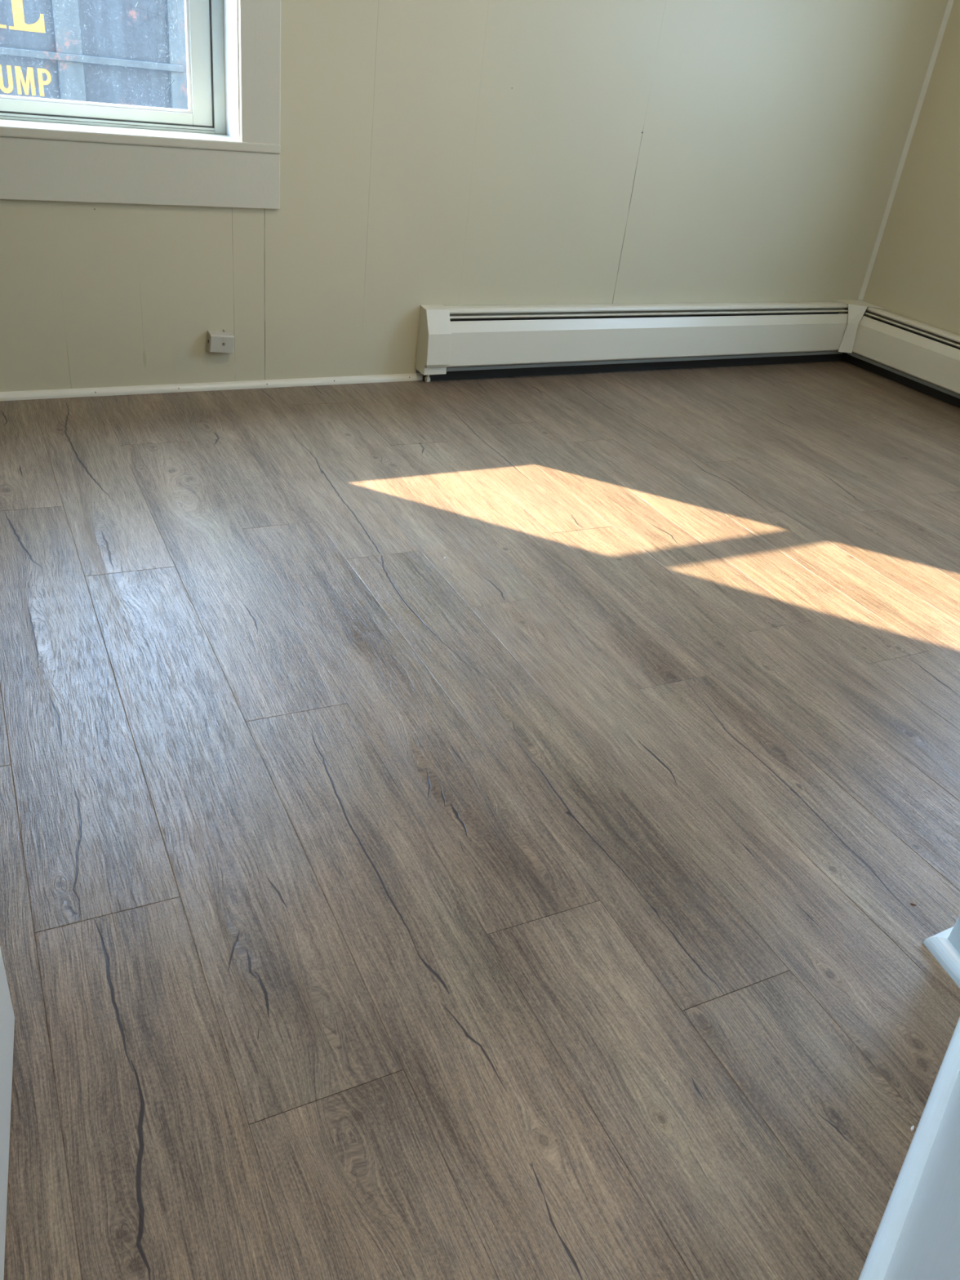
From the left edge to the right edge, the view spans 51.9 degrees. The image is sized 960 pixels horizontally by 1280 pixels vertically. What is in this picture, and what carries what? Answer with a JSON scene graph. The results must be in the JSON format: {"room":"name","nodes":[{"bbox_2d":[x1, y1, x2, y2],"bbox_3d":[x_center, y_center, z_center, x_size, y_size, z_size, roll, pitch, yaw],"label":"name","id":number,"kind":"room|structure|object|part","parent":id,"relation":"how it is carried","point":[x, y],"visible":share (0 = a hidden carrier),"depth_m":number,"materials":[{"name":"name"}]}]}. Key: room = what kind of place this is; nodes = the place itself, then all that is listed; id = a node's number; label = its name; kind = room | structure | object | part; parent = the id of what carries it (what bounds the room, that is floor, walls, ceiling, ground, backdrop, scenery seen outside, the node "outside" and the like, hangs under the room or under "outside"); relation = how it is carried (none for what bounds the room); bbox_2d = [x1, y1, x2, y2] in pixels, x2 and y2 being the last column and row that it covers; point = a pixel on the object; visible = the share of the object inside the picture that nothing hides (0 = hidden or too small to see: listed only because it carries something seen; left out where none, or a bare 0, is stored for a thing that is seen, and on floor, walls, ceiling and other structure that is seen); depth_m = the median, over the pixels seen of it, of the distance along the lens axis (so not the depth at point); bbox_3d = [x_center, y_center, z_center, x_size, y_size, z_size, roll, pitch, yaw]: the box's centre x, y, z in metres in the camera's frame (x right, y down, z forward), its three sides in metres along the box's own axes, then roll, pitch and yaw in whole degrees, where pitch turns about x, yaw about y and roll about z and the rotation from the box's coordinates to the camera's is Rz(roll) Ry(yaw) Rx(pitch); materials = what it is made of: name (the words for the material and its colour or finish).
{"room":"empty room","nodes":[
{"label":"empty room","id":0,"kind":"room"},
{"bbox_2d":[0,0,948,391],"bbox_3d":[-0.432,-1.875,2.615,4.940,2.470,0.200,-11,36,-27],"label":"wall","id":1,"kind":"structure","parent":0,"point":[446,153],"depth_m":3.08,"materials":[{"name":"paint"}]},
{"bbox_2d":[0,0,280,208],"bbox_3d":[-0.969,-1.900,2.233,1.008,1.652,0.218,-11,36,-27],"label":"window","id":2,"kind":"structure","parent":1,"relation":"in","point":[51,149],"depth_m":2.62,"materials":[{"name":"paint"}]},
{"bbox_3d":[-1.026,-1.680,2.421,0.712,0.702,0.032,-11,36,-27],"label":"sash","id":3,"kind":"part","parent":2,"relation":"part of","materials":[{"name":"plastic"}]},
{"bbox_3d":[-0.998,-1.962,2.266,0.782,1.380,0.080,-11,36,-27],"label":"frame","id":4,"kind":"part","parent":2,"relation":"part of","materials":[{"name":"plastic"}]},
{"bbox_3d":[-1.037,-1.324,2.570,1.008,0.025,0.188,-11,36,-27],"label":"sill","id":5,"kind":"part","parent":2,"relation":"part of","materials":[{"name":"paint"}]},
{"bbox_3d":[-0.914,-1.921,2.120,1.008,1.487,0.016,-11,36,-27],"label":"casing","id":6,"kind":"part","parent":2,"relation":"part of","materials":[{"name":"paint"}]},
{"bbox_2d":[0,373,422,400],"bbox_3d":[-1.390,-0.660,2.688,2.732,0.020,0.018,-11,36,-27],"label":"baseboard","id":7,"kind":"structure","parent":1,"relation":"attached to","point":[228,385],"depth_m":2.97,"materials":[{"name":"paint"}]},
{"bbox_2d":[206,329,234,353],"bbox_3d":[-0.769,-0.885,2.929,0.078,0.067,0.028,-11,36,-27],"label":"junction box","id":8,"kind":"object","parent":1,"relation":"attached to","point":[218,341],"visible":1,"depth_m":2.92,"materials":[{"name":"beige plastic"}]},
{"bbox_2d":[415,300,886,382],"bbox_3d":[0.717,-1.109,3.657,2.030,0.244,0.147,-11,36,-27],"label":"baseboard heater","id":9,"kind":"object","parent":1,"relation":"attached to","point":[463,341],"visible":1,"depth_m":3.57,"materials":[{"name":"metal"}]},
{"bbox_3d":[0.666,-1.115,3.638,1.917,0.145,0.027,-11,36,-27],"label":"panel","id":10,"kind":"part","parent":9,"relation":"part of","materials":[{"name":"metal"}]},
{"bbox_2d":[444,301,848,314],"bbox_3d":[0.659,-1.219,3.613,1.917,0.017,0.042,-11,36,-27],"label":"vent","id":11,"kind":"object","parent":9,"relation":"attached to","point":[761,307],"depth_m":3.60,"materials":[{"name":"metal"}]},
{"bbox_2d":[857,0,954,300],"bbox_3d":[1.703,-2.335,3.537,0.013,2.174,0.013,-11,36,-27],"label":"trim","id":12,"kind":"structure","parent":1,"relation":"attached to","point":[948,7],"depth_m":3.80,"materials":[{"name":"paint"}]},
{"bbox_2d":[0,360,959,1279],"bbox_3d":[0.577,0.343,1.540,5.303,0.050,4.930,-11,36,-27],"label":"floor","id":13,"kind":"structure","parent":0,"point":[530,900],"depth_m":1.49,"materials":[{"name":"laminate"}]},
{"bbox_2d":[860,0,959,335],"bbox_3d":[2.829,-1.081,2.015,0.160,2.470,4.542,-11,36,-27],"label":"wall","id":14,"kind":"structure","parent":0,"point":[915,274],"depth_m":3.77,"materials":[{"name":"paint"}]},
{"bbox_2d":[842,306,959,408],"bbox_3d":[2.092,-0.710,3.299,0.081,0.242,2.320,-11,36,-27],"label":"baseboard heater","id":15,"kind":"object","parent":14,"relation":"attached to","point":[921,357],"visible":0.98,"depth_m":3.88,"materials":[{"name":"metal"}]},
{"bbox_2d":[867,306,959,342],"bbox_3d":[2.130,-0.794,3.235,0.042,0.017,2.236,-11,36,-27],"label":"vent","id":16,"kind":"object","parent":15,"relation":"attached to","point":[945,336],"depth_m":3.87,"materials":[{"name":"metal"}]},
{"bbox_3d":[2.137,-0.712,3.297,0.004,0.216,2.236,-11,36,-27],"label":"panel","id":17,"kind":"part","parent":15,"relation":"part of","materials":[{"name":"white metal"}]},
{"bbox_2d":[883,915,959,1279],"bbox_3d":[1.560,-0.692,1.059,3.060,2.420,0.355,-15,38,-32],"label":"wall","id":18,"kind":"structure","parent":0,"point":[927,1247],"depth_m":0.88,"materials":[{"name":"white paint"}]},
{"bbox_2d":[857,926,959,1279],"bbox_3d":[1.390,0.299,1.718,3.070,0.020,0.316,-16,38,-33],"label":"baseboard","id":19,"kind":"structure","parent":18,"relation":"attached to","point":[879,1256],"depth_m":1.09,"materials":[{"name":"white paint"}]},
{"bbox_3d":[-0.621,-0.075,-0.415,1.060,2.420,0.100,-11,36,-27],"label":"wall","id":20,"kind":"structure","parent":0,"visible":0},
{"bbox_2d":[0,947,14,1279],"bbox_3d":[-0.280,-0.233,0.288,0.081,2.026,0.766,-5,34,-20],"label":"door","id":21,"kind":"structure","parent":20,"relation":"in","point":[6,1012],"depth_m":0.99,"materials":[{"name":"paint"}]},
{"label":"outside","id":22,"kind":"structure","parent":0,"visible":0},
{"bbox_3d":[-6.768,-5.733,10.945,50.000,0.100,52.000,-11,36,-27],"label":"ground","id":23,"kind":"structure","parent":22,"visible":0},
{"bbox_2d":[0,0,188,110],"bbox_3d":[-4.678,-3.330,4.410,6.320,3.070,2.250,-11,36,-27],"label":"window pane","id":24,"kind":"object","parent":23,"relation":"on","point":[88,51],"visible":0.38,"depth_m":4.95,"materials":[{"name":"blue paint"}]},
{"bbox_3d":[-3.594,-2.598,4.082,4.678,0.034,0.015,-11,36,-27],"label":"rail","id":25,"kind":"part","parent":24,"relation":"part of","materials":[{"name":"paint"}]}
]}

